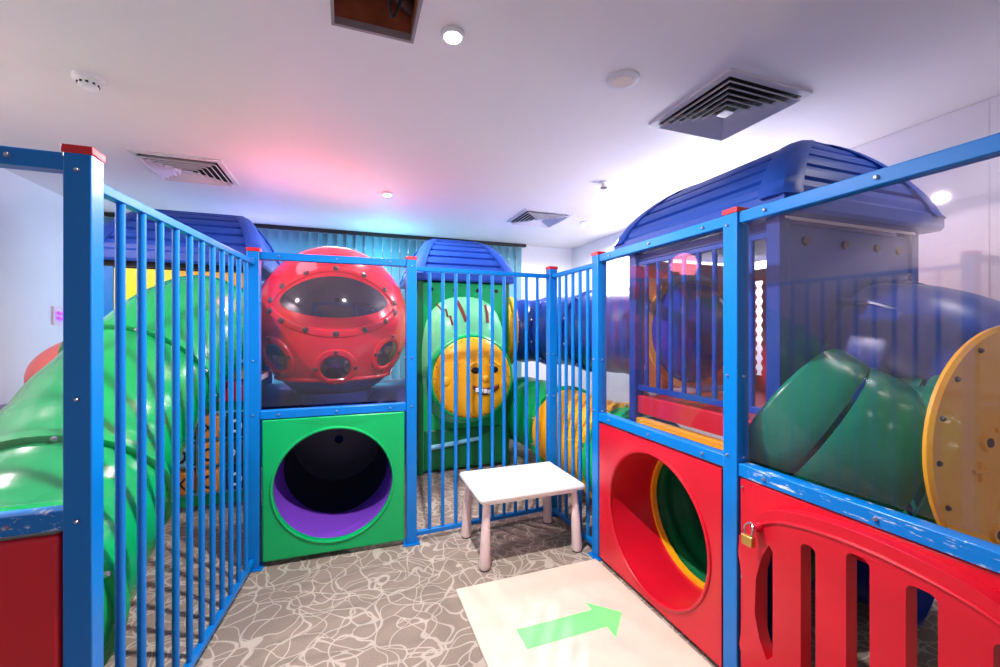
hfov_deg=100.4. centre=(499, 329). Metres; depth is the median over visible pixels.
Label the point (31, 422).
slide
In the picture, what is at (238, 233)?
tower
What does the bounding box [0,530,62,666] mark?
panel
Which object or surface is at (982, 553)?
metal rail
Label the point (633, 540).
panel
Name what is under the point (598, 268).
fence post
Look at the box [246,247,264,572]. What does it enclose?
fence post
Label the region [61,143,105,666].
fence post
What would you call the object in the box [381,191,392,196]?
recessed light
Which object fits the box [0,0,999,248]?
ceiling
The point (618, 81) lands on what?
speaker grille
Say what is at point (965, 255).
wall
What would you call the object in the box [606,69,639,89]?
ceiling speaker
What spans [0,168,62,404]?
wall
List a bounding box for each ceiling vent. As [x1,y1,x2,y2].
[126,148,238,186]
[507,208,573,227]
[649,68,812,140]
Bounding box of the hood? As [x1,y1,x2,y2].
[422,297,501,422]
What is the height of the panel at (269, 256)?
1.092 m
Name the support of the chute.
attached to the tower at (816, 256)
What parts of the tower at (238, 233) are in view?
post, wall panel, wall panel, panel, panel, panel, post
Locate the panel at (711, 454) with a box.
[599,217,722,465]
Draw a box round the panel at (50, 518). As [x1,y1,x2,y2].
[0,145,62,537]
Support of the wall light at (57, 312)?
attached to the wall at (31, 214)
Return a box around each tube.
[261,378,404,512]
[508,376,680,498]
[509,280,689,380]
[656,463,934,626]
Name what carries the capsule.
on the tube at (332, 470)
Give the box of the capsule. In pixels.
[261,246,404,406]
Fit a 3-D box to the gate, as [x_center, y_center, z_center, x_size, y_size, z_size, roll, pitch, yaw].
[1.178,1.076,1.316,0.135,0.888,0.988,0,0,-20]
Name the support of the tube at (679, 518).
on the floor
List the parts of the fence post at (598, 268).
plate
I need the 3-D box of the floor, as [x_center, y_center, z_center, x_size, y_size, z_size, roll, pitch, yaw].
[-0.312,1.600,2.026,6.420,0.100,8.420,0,0,-20]
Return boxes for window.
[308,243,508,258]
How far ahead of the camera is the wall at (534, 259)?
6.75 m
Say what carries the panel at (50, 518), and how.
attached to the fence post at (83, 166)
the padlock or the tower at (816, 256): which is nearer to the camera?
the padlock
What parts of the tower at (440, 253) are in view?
post, panel, kick panel, post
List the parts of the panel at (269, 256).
rail, rail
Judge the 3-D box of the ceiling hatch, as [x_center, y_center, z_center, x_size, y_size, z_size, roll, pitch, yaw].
[-0.471,-1.488,1.611,0.377,0.284,0.630,0,0,-20]
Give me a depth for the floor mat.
2.20 m
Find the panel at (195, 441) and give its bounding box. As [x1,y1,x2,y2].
[180,410,242,496]
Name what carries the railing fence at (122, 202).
attached to the fence post at (254, 271)
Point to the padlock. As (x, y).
(748, 540)
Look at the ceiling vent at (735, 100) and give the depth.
2.47 m
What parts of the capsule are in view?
porthole glass, porthole frame, porthole frame, porthole glass, porthole frame, porthole glass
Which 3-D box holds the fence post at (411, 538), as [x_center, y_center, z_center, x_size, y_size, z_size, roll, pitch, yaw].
[-0.649,0.509,3.041,0.112,2.082,0.112,0,0,-20]
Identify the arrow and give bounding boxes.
[517,603,621,648]
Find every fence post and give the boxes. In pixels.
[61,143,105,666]
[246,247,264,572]
[402,256,419,546]
[546,266,557,516]
[588,251,605,560]
[722,206,749,666]
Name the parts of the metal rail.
rail, rail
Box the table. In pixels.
[459,461,584,571]
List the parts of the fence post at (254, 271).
plate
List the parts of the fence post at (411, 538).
plate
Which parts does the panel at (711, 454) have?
rail, rail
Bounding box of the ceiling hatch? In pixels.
[330,0,422,43]
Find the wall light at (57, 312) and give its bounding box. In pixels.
[52,306,62,324]
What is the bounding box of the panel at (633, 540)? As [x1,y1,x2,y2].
[599,423,722,666]
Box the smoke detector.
[71,70,104,91]
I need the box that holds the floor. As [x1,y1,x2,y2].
[105,439,937,666]
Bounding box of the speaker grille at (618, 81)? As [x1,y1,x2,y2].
[612,75,633,87]
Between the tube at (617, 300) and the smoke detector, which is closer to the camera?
the smoke detector
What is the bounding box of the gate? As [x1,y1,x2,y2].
[738,477,999,666]
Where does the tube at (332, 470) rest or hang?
attached to the panel at (290, 529)
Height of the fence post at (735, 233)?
2.082 m
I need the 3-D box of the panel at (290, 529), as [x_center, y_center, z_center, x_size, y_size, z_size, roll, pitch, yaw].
[-1.194,1.050,3.067,0.910,0.930,0.496,0,0,-20]
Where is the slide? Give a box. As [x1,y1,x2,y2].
[0,275,261,666]
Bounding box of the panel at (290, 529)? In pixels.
[262,411,403,561]
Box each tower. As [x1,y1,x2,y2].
[24,209,280,507]
[399,239,513,475]
[613,140,945,644]
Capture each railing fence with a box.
[104,184,254,666]
[417,266,548,535]
[552,264,591,544]
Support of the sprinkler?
attached to the ceiling
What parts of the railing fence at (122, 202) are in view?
rail, rail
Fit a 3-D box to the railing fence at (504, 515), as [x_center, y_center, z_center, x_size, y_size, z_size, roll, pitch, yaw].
[-0.107,0.520,3.276,1.108,1.972,0.032,0,0,-23]
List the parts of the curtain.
head rail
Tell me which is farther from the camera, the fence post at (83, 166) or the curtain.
the curtain
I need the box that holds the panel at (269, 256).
[260,252,405,419]
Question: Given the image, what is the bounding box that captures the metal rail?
[739,133,999,573]
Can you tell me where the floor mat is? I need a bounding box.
[456,559,711,666]
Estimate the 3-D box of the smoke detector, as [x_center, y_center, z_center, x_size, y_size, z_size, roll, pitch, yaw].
[-2.199,-1.319,2.225,0.130,0.062,0.130,0,0,-20]
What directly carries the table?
on the floor
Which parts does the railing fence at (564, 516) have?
rail, rail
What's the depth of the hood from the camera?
4.46 m
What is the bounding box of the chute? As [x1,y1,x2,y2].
[749,279,999,544]
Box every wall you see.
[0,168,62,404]
[105,216,571,385]
[572,95,999,439]
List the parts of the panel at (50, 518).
rail, rail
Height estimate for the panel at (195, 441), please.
0.694 m
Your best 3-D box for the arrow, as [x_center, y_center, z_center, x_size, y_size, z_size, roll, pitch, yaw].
[0.388,1.538,2.166,0.590,0.001,0.285,0,0,-20]
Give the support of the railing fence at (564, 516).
attached to the fence post at (551, 283)
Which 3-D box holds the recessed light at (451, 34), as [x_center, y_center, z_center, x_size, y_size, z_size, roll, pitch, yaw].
[-0.214,-1.337,1.896,0.110,0.026,0.110,0,0,-20]
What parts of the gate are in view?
raised moulding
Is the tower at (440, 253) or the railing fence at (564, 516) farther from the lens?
the tower at (440, 253)
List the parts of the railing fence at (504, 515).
rail, rail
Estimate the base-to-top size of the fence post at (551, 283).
2.082 m
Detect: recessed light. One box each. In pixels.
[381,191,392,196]
[441,24,464,43]
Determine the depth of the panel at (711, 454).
2.21 m
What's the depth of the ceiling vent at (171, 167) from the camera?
3.41 m
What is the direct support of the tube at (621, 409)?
attached to the tower at (440, 253)
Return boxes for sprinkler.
[599,180,608,188]
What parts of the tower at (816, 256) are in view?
post, panel, deck trim, barrier rail, barrier rail, panel, post, panel, eave trim, post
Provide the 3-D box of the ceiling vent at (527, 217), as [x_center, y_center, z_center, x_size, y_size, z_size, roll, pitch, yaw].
[0.468,-1.329,5.002,0.600,0.041,0.600,0,0,-20]
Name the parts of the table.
leg, leg, leg, leg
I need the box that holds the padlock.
[741,522,755,547]
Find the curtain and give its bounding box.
[104,212,525,382]
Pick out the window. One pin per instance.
(308, 243)

